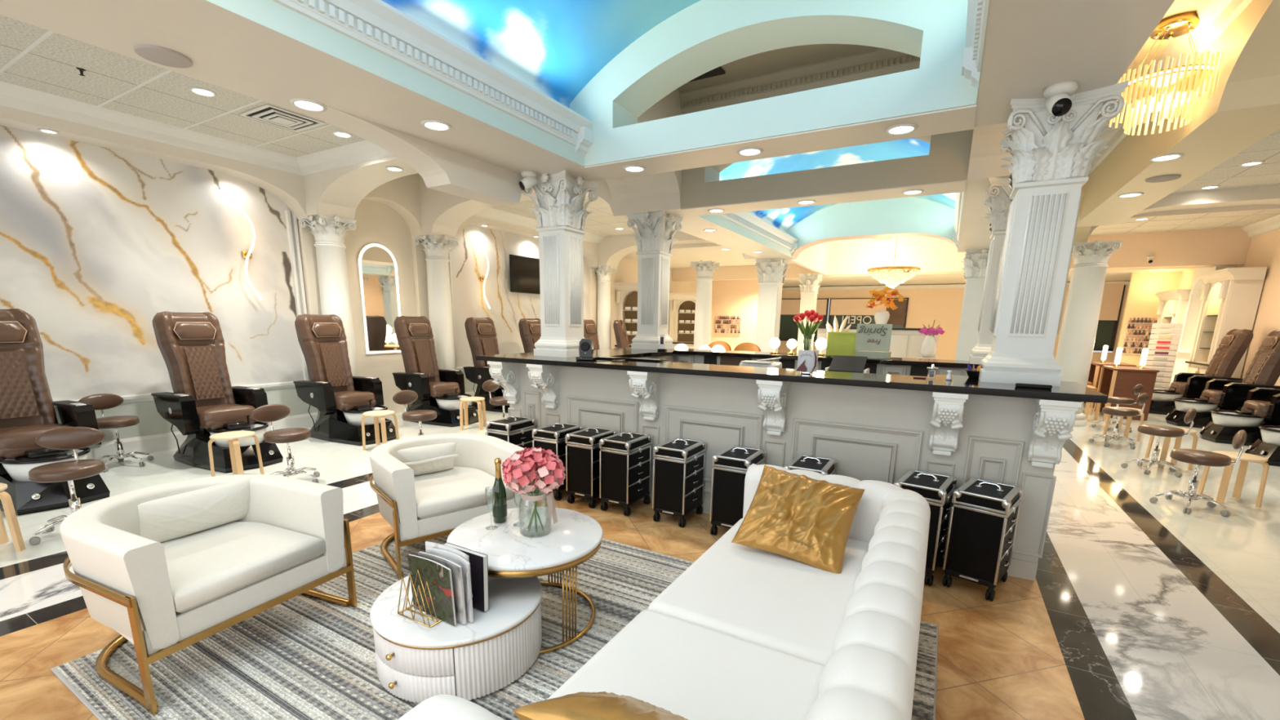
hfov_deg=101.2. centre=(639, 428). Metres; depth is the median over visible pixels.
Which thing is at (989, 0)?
ceiling
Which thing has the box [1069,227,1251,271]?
wall
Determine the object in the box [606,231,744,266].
ceiling
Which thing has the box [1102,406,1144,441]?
wooden stool
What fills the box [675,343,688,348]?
globe lamp
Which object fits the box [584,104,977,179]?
ceiling
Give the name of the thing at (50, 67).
ceiling
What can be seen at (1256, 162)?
recessed light
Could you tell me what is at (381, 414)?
wooden stool
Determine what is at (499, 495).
wine bottle
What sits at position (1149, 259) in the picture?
security camera
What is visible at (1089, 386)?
chair
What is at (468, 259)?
wall
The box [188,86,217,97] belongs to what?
recessed light
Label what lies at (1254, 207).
ceiling
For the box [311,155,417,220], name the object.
ceiling
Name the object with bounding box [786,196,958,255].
ceiling
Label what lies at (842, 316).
open letters
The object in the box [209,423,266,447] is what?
bowl
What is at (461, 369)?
trim
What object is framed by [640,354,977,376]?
countertop
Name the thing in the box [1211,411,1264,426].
bowl
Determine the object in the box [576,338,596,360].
speaker
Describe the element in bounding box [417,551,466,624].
magazine
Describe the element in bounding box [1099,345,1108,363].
globe lamp
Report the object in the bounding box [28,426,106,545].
stool
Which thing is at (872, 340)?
sign
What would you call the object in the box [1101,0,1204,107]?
ceiling
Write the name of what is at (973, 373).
pen holder
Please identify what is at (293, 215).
trim
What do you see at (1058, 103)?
security camera
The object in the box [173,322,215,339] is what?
pillow
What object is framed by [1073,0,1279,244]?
ceiling
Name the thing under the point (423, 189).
wall
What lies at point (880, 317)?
vase
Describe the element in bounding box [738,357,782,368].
receipt printer
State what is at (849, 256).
ceiling
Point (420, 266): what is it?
wall
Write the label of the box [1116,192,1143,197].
recessed light
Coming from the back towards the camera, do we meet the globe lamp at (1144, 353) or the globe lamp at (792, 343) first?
the globe lamp at (1144, 353)
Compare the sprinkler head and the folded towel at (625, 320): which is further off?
the folded towel at (625, 320)
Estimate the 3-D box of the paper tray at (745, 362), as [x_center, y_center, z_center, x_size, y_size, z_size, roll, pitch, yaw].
[1.208,-0.688,5.416,0.300,0.012,0.150,7,13,29]
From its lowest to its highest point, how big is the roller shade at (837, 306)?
0.600 m
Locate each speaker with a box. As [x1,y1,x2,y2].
[133,44,192,67]
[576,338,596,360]
[1145,174,1181,182]
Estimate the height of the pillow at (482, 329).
0.181 m
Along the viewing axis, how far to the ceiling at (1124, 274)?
16.94 m
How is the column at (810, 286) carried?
on the floor
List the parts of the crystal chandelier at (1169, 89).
crystal rod, crystal rod, crystal rod, crystal rod, crystal rod, crystal rod, crystal rod, crystal rod, crystal rod, crystal rod, crystal rod, crystal rod, crystal rod, crystal rod, crystal rod, crystal rod, crystal rod, crystal rod, crystal rod, crystal rod, crystal rod, crystal rod, crystal rod, crystal rod, crystal rod, crystal rod, ring frame, crystal rod, crystal rod, crystal rod, crystal rod, crystal rod, crystal rod, crystal rod, crystal rod, crystal rod, crystal rod, crystal rod, crystal rod, crystal rod, crystal rod, crystal rod, crystal rod, crystal rod, crystal rod, crystal rod, crystal rod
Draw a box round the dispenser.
[926,364,937,378]
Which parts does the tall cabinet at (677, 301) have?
cornice, arch moulding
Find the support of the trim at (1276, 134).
attached to the ceiling at (1268, 143)
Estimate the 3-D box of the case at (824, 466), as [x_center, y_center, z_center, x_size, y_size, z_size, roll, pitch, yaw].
[1.222,0.531,3.811,0.303,0.670,0.413,7,13,29]
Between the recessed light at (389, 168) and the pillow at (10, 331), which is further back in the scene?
the recessed light at (389, 168)
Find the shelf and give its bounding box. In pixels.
[1127,322,1155,323]
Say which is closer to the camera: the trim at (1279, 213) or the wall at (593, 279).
the trim at (1279, 213)
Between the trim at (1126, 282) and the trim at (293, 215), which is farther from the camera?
the trim at (1126, 282)
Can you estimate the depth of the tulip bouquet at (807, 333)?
6.05 m
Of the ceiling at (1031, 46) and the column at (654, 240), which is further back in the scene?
the column at (654, 240)
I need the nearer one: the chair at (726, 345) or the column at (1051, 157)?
the column at (1051, 157)
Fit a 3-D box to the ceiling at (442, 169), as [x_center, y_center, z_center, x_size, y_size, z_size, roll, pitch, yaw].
[-1.164,-2.918,5.018,0.290,1.530,15.150,7,13,29]
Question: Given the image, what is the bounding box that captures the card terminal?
[657,334,666,351]
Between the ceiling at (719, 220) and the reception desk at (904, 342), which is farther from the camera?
the reception desk at (904, 342)
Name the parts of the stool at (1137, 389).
arm, seat, backrest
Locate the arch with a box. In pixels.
[569,0,977,166]
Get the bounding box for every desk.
[816,326,938,358]
[1084,361,1136,408]
[1093,364,1159,420]
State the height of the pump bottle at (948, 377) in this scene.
0.066 m
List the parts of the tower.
drawer, drawer, drawer, drawer, drawer, drawer, drawer, drawer, drawer, drawer, drawer, drawer, drawer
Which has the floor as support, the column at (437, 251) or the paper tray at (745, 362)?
the column at (437, 251)
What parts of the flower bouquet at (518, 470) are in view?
stem, stem, stem, stem, stem, stem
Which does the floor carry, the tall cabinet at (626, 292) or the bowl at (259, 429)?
the tall cabinet at (626, 292)
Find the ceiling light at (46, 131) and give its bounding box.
[37,128,58,133]
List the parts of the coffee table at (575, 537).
leg, leg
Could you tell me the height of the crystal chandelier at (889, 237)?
0.674 m
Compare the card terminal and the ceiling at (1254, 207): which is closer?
the card terminal
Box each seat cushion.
[160,521,325,613]
[413,466,514,519]
[546,609,824,719]
[648,517,869,666]
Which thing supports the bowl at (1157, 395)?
on the chair at (1233, 346)
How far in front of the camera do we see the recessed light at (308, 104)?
3.37 m
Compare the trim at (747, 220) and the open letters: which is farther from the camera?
the open letters
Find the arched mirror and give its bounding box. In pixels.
[357,243,400,354]
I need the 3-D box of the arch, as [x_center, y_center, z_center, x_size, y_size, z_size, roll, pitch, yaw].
[0.894,-2.829,3.965,3.300,1.320,0.420,7,13,29]
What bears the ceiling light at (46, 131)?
attached to the wall at (288, 187)
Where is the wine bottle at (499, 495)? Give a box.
[492,457,506,523]
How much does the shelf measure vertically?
0.012 m
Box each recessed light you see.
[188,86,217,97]
[289,97,327,111]
[332,131,352,137]
[385,166,404,171]
[421,120,451,131]
[622,164,645,172]
[703,228,716,231]
[707,208,724,212]
[737,146,763,155]
[796,200,815,204]
[884,123,917,134]
[901,189,924,195]
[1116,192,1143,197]
[1134,217,1149,220]
[1148,153,1184,161]
[1200,185,1220,189]
[1239,160,1264,166]
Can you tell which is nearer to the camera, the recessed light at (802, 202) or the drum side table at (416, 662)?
the drum side table at (416, 662)
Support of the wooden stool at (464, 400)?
on the floor
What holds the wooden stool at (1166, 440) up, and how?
on the floor
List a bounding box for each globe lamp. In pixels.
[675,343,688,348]
[698,345,711,349]
[711,345,725,350]
[768,337,780,353]
[786,338,796,354]
[815,337,826,355]
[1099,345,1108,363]
[1112,347,1122,367]
[1137,348,1148,368]
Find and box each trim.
[0,30,331,146]
[0,80,302,175]
[69,379,309,403]
[272,0,593,158]
[284,209,308,380]
[291,211,306,314]
[296,139,395,175]
[448,242,457,368]
[455,365,474,371]
[472,207,603,244]
[499,197,673,236]
[679,48,920,114]
[717,211,797,253]
[782,280,1129,290]
[952,191,964,245]
[961,0,990,91]
[1087,0,1252,176]
[1093,213,1279,234]
[1173,133,1279,192]
[1240,214,1279,237]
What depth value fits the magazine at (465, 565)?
2.25 m
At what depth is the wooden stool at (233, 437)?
5.11 m
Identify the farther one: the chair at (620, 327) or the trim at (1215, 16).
the chair at (620, 327)
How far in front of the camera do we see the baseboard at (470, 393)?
10.28 m
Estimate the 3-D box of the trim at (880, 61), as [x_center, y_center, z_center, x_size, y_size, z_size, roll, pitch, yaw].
[1.748,-3.562,5.320,2.940,0.200,0.120,7,13,29]
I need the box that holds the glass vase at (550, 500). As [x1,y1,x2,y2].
[519,487,557,537]
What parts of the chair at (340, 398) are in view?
armrest, backrest, quilted panel, seat, armrest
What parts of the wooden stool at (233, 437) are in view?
leg, seat, leg, leg, leg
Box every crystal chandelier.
[867,236,920,288]
[872,236,892,245]
[1106,11,1219,135]
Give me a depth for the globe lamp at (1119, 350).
9.59 m
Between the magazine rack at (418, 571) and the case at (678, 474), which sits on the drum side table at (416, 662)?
the magazine rack at (418, 571)
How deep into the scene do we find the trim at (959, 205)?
7.45 m
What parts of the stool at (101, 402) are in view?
backrest, arm, arm, seat, arm, arm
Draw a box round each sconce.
[237,205,262,300]
[480,247,490,308]
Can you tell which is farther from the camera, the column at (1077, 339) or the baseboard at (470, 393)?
the baseboard at (470, 393)
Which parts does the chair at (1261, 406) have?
seat, armrest, armrest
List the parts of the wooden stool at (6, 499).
seat, leg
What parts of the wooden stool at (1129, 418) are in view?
leg, leg, seat, leg, leg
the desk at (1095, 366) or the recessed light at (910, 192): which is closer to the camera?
the recessed light at (910, 192)
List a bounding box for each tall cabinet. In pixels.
[613,282,637,348]
[668,293,696,348]
[1153,288,1191,385]
[1185,266,1266,377]
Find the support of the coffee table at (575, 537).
on the area rug
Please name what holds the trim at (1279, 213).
attached to the ceiling at (1157, 224)
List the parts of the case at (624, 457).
edge post, frame, lid, handle, edge post, drawer, drawer, drawer rail, drawer rail, drawer, edge post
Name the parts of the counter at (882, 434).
wall panel, wall panel, wall panel, wall panel, wall panel, wall panel, wall panel, wall panel, wall panel, wall panel, wall panel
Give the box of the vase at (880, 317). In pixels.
[874,311,889,324]
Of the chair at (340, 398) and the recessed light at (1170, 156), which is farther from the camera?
the chair at (340, 398)
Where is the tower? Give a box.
[1143,323,1182,390]
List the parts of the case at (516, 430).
lid, handle, drawer, drawer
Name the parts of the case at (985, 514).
edge post, frame, lid, handle, edge post, drawer, drawer rail, drawer, drawer rail, drawer, edge post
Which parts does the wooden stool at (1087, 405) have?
leg, leg, leg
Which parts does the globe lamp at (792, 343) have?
lamp shade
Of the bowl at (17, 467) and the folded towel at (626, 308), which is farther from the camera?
the folded towel at (626, 308)
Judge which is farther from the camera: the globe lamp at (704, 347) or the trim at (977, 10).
the globe lamp at (704, 347)
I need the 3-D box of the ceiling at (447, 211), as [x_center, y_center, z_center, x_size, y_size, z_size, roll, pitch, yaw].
[-1.736,-3.500,7.795,3.530,1.020,0.500,7,13,29]
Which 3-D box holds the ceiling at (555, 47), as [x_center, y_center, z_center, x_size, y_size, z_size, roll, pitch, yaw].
[-1.075,-2.167,0.605,3.240,0.770,7.480,7,13,29]
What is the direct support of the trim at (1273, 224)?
attached to the wall at (1264, 251)
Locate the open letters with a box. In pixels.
[841,315,871,324]
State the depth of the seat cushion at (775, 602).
2.24 m
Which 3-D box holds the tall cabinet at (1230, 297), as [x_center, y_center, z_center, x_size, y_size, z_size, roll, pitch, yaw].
[11.604,-1.760,10.606,0.540,2.750,1.360,7,13,29]
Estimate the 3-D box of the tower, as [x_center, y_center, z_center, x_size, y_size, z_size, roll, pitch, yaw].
[10.749,-1.306,10.897,0.440,1.718,0.368,12,16,43]
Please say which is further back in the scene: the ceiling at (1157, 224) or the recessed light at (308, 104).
the ceiling at (1157, 224)
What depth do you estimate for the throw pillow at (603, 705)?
1.19 m
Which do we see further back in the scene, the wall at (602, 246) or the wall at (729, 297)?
the wall at (729, 297)
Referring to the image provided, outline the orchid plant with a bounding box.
[915,320,944,359]
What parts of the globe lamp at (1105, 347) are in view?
lamp shade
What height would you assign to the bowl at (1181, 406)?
0.200 m
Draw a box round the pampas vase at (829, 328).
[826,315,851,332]
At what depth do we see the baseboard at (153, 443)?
6.21 m
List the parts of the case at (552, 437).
frame, edge post, lid, handle, drawer, drawer, drawer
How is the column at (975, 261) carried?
on the floor
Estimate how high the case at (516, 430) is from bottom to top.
0.670 m
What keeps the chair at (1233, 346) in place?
on the floor
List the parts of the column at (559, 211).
fluted panel, fluted panel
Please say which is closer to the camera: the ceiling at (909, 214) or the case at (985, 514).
the case at (985, 514)
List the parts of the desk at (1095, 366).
panel, leg, panel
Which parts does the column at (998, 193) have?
fluted panel, fluted panel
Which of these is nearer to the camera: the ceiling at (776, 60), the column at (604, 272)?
the ceiling at (776, 60)
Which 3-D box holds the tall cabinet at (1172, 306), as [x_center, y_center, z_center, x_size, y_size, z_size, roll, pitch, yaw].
[12.848,-2.053,12.759,0.540,2.500,1.460,7,13,29]
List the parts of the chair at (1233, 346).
seat, armrest, armrest, quilted panel, backrest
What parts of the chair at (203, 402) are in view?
armrest, backrest, quilted panel, seat, armrest, jet knob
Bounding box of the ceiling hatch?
[688,66,725,82]
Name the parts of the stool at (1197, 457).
arm, arm, arm, seat, arm, arm, arm, backrest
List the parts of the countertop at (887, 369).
drawer, drawer, drawer, drawer, drawer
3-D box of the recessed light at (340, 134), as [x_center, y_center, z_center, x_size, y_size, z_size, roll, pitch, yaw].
[-3.332,-3.293,5.891,0.202,0.010,0.202,7,13,29]
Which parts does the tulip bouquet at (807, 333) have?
stem, stem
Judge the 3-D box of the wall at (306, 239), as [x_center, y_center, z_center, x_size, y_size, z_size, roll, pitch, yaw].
[-4.605,-1.550,7.729,0.100,3.000,0.480,7,13,29]
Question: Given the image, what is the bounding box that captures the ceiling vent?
[239,103,324,132]
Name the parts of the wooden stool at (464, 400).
leg, leg, seat, leg, leg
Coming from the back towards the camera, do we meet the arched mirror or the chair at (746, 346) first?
the chair at (746, 346)
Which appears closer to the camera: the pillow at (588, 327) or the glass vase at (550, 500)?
the glass vase at (550, 500)
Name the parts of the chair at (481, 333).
armrest, backrest, quilted panel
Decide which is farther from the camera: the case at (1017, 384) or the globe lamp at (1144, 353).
the globe lamp at (1144, 353)
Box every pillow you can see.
[0,321,26,342]
[137,477,253,542]
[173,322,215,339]
[311,323,341,337]
[396,442,458,475]
[408,324,430,335]
[477,324,493,334]
[511,691,688,719]
[529,324,541,333]
[585,324,595,332]
[621,324,626,331]
[730,465,864,573]
[1220,335,1235,345]
[1261,336,1279,348]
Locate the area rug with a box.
[50,534,937,719]
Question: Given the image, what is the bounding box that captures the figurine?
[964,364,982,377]
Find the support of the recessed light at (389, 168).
in the ceiling at (338, 192)
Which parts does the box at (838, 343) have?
lid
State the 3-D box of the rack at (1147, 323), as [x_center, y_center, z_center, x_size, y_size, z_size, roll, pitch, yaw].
[13.252,-2.468,13.919,0.620,0.960,0.075,7,13,29]
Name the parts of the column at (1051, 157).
fluted panel, fluted panel, fluted panel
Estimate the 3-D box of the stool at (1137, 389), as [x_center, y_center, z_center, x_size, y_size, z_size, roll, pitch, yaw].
[7.662,-0.356,8.411,0.514,0.759,0.493,-2,12,-12]
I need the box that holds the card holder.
[795,350,818,374]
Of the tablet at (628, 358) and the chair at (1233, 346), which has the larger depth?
the chair at (1233, 346)
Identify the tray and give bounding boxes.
[741,360,773,364]
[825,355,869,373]
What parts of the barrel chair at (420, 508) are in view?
post, rail, seat, post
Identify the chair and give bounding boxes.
[0,308,110,515]
[59,474,357,715]
[151,311,283,473]
[293,314,395,445]
[368,433,533,580]
[392,315,479,426]
[462,316,509,413]
[518,318,541,352]
[583,319,599,350]
[613,320,629,348]
[707,341,731,350]
[733,342,760,351]
[1085,385,1097,415]
[1148,328,1253,414]
[1165,329,1279,427]
[1200,387,1279,445]
[1244,425,1279,466]
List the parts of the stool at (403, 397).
backrest, seat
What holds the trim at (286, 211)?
attached to the wall at (96, 242)
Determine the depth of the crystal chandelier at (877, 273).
12.05 m
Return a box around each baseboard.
[87,412,318,461]
[465,390,475,402]
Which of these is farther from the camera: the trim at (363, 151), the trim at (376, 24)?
the trim at (363, 151)
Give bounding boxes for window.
[778,298,829,342]
[827,297,908,328]
[1093,280,1125,351]
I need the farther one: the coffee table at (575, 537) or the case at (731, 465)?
the case at (731, 465)
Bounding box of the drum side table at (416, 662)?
[369,575,542,703]
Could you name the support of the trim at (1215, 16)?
attached to the ceiling at (1178, 6)
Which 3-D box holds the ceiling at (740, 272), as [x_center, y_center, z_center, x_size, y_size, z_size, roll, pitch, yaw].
[6.728,-4.743,13.966,12.970,1.300,0.150,7,13,29]
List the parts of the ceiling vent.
plate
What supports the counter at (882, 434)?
on the floor
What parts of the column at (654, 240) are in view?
fluted panel, fluted panel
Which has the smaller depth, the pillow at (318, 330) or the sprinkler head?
the sprinkler head
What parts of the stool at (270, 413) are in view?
backrest, arm, arm, seat, arm, arm, arm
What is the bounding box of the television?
[509,254,540,293]
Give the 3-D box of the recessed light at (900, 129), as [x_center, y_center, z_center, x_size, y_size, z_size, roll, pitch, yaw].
[1.790,-2.050,3.604,0.202,0.010,0.202,7,13,29]
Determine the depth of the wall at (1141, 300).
13.80 m
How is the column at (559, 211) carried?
on the countertop at (1068, 390)
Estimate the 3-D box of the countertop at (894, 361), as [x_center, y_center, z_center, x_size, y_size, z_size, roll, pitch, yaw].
[1.926,-0.853,6.226,4.700,0.045,0.560,7,13,29]
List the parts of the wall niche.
sill, arch moulding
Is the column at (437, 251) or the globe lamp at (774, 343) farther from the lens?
the column at (437, 251)
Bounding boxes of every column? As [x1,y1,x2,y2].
[297,213,358,376]
[413,234,458,369]
[522,169,599,357]
[591,265,617,349]
[626,209,683,349]
[689,260,719,349]
[754,257,789,352]
[796,273,822,353]
[955,248,989,360]
[968,177,1013,364]
[978,80,1128,386]
[1055,240,1122,426]
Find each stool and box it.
[0,483,25,551]
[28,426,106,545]
[78,393,153,471]
[208,431,264,476]
[250,404,319,483]
[360,409,399,450]
[392,390,436,435]
[459,396,486,430]
[482,379,509,435]
[1084,402,1108,421]
[1088,392,1149,448]
[1091,384,1143,432]
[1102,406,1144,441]
[1120,408,1196,476]
[1144,426,1197,470]
[1149,430,1246,516]
[1197,450,1269,507]
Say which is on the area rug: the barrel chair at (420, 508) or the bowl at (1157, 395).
the barrel chair at (420, 508)
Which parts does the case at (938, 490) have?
handle, lid, frame, edge post, drawer, drawer rail, drawer, drawer rail, drawer, edge post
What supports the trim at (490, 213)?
attached to the wall at (288, 187)
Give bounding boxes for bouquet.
[502,447,565,532]
[793,309,823,350]
[864,286,903,310]
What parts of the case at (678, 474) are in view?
edge post, frame, lid, handle, edge post, drawer, drawer rail, drawer, drawer rail, drawer, edge post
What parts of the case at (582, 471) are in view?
edge post, frame, lid, handle, edge post, drawer, drawer, drawer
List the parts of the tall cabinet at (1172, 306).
arch moulding, cornice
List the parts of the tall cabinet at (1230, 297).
door, door, arch moulding, cornice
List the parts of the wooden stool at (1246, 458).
leg, leg, seat, leg, leg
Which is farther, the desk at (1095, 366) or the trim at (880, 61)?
the desk at (1095, 366)
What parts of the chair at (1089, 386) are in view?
seat, leg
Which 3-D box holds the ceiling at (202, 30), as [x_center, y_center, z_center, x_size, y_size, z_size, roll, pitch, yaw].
[-2.156,-2.515,2.328,0.694,1.272,9.450,7,13,29]
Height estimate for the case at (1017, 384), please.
0.022 m
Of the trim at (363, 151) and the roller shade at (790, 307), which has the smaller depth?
the trim at (363, 151)
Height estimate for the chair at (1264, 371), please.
1.626 m
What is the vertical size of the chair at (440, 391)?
1.626 m
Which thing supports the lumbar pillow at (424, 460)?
on the barrel chair at (420, 508)
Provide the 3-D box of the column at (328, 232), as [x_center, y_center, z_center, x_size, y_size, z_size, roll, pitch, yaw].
[-4.362,-1.494,7.598,0.544,2.949,0.544,7,13,29]
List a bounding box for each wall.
[0,105,597,266]
[0,125,309,401]
[94,199,696,441]
[296,219,321,315]
[411,236,429,319]
[450,225,587,367]
[587,266,598,331]
[710,279,759,350]
[777,285,1128,362]
[1114,271,1182,367]
[1178,229,1279,386]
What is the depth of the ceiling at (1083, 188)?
6.63 m
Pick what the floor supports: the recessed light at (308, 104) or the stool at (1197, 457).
the stool at (1197, 457)
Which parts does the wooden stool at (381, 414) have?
leg, leg, seat, leg, leg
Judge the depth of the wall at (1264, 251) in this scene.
9.73 m
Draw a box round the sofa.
[398,463,930,719]
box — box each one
[826,331,857,355]
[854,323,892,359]
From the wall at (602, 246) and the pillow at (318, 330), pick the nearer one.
the pillow at (318, 330)
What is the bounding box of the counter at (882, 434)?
[487,360,1082,581]
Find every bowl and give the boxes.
[2,449,88,481]
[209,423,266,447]
[343,407,385,425]
[435,395,469,409]
[1151,391,1183,400]
[1174,400,1217,412]
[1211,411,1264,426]
[1260,427,1279,444]
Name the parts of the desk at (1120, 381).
leg, panel, leg, panel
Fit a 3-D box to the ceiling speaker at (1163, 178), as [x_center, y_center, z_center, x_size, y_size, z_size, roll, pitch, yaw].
[4.686,-2.242,4.715,0.230,0.014,0.230,7,13,29]
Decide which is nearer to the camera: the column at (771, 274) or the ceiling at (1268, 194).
the ceiling at (1268, 194)
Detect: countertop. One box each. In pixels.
[475,351,1108,403]
[593,347,674,357]
[623,347,981,368]
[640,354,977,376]
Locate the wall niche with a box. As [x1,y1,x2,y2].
[1169,266,1235,386]
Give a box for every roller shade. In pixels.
[780,299,826,315]
[830,298,906,315]
[1098,280,1124,320]
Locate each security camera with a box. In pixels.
[518,170,537,190]
[1043,80,1078,116]
[1146,256,1154,262]
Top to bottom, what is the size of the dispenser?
0.100 m
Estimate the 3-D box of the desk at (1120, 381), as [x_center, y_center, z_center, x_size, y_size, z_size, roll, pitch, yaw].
[8.992,-0.683,9.761,0.605,0.900,0.900,7,13,29]
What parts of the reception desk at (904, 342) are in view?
door, door, door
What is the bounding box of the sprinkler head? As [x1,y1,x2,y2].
[75,67,85,75]
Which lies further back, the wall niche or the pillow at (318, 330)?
the wall niche
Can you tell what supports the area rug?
on the floor
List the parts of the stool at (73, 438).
arm, arm, seat, backrest, arm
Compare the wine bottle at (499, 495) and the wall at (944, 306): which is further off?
the wall at (944, 306)
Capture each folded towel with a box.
[624,319,631,322]
[625,306,631,310]
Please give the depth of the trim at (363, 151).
6.44 m
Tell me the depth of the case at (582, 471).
4.56 m
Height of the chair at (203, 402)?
1.626 m
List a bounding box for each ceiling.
[0,0,757,261]
[0,14,365,157]
[30,0,682,213]
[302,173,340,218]
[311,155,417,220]
[381,0,701,108]
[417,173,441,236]
[427,179,613,238]
[490,195,675,236]
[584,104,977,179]
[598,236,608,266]
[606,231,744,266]
[622,243,794,268]
[632,175,1009,275]
[672,263,1212,281]
[675,44,879,92]
[680,128,973,208]
[698,214,791,257]
[712,267,1195,286]
[719,137,955,232]
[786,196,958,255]
[967,0,1174,179]
[976,0,990,103]
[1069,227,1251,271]
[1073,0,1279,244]
[1077,176,1086,222]
[1088,184,1279,237]
[1090,208,1279,235]
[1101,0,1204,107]
[1130,204,1279,217]
[1174,128,1279,192]
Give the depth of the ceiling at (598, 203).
10.37 m
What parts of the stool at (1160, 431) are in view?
arm, arm, seat, arm, arm, arm, backrest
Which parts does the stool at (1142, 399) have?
arm, seat, arm, arm, backrest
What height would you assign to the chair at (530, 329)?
1.626 m
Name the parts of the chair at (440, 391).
armrest, backrest, quilted panel, seat, armrest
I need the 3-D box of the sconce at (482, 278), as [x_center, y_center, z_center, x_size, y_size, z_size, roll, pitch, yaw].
[-3.018,-2.914,10.194,0.129,1.147,0.178,7,13,29]
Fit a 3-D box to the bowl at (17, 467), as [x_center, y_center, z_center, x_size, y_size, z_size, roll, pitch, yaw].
[-5.057,0.329,4.497,0.536,0.200,0.493,7,13,28]
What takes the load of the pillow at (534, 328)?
on the chair at (530, 329)
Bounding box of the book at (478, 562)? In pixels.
[444,542,488,612]
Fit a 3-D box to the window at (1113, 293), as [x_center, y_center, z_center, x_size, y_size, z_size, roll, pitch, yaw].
[14.383,-3.593,16.706,1.300,2.180,0.140,7,13,29]
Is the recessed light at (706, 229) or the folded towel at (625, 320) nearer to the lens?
the recessed light at (706, 229)
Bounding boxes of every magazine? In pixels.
[407,553,457,626]
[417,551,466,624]
[425,541,469,562]
[426,546,473,622]
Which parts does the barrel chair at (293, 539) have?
post, seat, rail, post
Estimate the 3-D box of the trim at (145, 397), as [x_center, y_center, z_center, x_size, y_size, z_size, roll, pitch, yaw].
[-6.673,-0.035,4.430,0.060,0.090,7.700,7,13,29]
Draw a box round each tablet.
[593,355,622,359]
[625,357,666,361]
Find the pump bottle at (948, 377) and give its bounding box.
[945,369,952,380]
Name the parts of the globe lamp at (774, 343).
lamp shade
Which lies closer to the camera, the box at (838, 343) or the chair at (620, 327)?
the box at (838, 343)
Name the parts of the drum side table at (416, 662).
knob, knob, drawer, drawer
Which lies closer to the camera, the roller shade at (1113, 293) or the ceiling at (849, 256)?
the ceiling at (849, 256)
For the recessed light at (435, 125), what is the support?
in the ceiling at (202, 30)
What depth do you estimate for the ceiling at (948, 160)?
5.41 m
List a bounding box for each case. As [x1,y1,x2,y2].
[485,415,536,449]
[532,422,583,500]
[564,426,617,508]
[599,431,652,515]
[652,437,706,527]
[709,444,765,535]
[783,453,837,475]
[893,469,956,586]
[942,477,1023,601]
[1015,382,1052,388]
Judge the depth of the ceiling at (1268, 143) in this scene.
6.73 m
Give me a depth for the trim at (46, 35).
4.82 m
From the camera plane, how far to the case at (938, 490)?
3.28 m
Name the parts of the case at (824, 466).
handle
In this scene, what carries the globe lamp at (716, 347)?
on the desk
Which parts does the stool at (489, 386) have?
backrest, seat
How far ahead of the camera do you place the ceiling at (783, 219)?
7.53 m
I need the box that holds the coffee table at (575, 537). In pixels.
[446,506,603,654]
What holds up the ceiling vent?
in the ceiling at (50, 67)
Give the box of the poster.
[886,299,906,324]
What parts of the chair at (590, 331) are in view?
quilted panel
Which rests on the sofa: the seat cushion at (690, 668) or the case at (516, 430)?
the seat cushion at (690, 668)
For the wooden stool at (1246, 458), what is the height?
0.448 m
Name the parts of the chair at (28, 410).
quilted panel, backrest, seat, jet knob, armrest, jet knob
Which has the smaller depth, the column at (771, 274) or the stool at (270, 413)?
the stool at (270, 413)
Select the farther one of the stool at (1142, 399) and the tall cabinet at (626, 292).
the tall cabinet at (626, 292)
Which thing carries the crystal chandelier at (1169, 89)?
hanging from the ceiling at (1178, 6)
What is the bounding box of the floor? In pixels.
[0,401,1279,719]
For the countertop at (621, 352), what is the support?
on the countertop at (887, 369)
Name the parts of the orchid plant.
pot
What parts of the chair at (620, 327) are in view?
quilted panel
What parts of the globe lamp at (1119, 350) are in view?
lamp shade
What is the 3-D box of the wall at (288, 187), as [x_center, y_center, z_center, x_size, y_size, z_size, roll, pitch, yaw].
[-4.260,-3.502,7.686,0.300,1.050,12.400,7,13,29]
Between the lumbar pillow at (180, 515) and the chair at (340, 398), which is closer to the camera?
the lumbar pillow at (180, 515)
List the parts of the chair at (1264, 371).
seat, armrest, armrest, quilted panel, backrest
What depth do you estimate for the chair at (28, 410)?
4.64 m
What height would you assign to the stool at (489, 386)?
0.759 m
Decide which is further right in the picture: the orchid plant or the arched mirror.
the orchid plant
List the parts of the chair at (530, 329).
quilted panel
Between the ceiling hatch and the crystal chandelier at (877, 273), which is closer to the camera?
the ceiling hatch
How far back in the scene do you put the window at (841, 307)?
20.10 m
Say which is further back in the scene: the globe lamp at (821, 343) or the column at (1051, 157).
the globe lamp at (821, 343)
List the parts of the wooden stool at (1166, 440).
leg, leg, leg, seat, leg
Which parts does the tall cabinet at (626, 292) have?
cornice, arch moulding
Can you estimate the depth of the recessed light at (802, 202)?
5.79 m
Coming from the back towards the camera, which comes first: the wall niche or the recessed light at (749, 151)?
the wall niche
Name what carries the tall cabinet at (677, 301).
on the floor
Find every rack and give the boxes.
[397,569,442,627]
[715,315,741,333]
[1121,316,1157,354]
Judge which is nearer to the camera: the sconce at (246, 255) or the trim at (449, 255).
the sconce at (246, 255)
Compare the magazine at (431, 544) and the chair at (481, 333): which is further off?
the chair at (481, 333)
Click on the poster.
(897, 316)

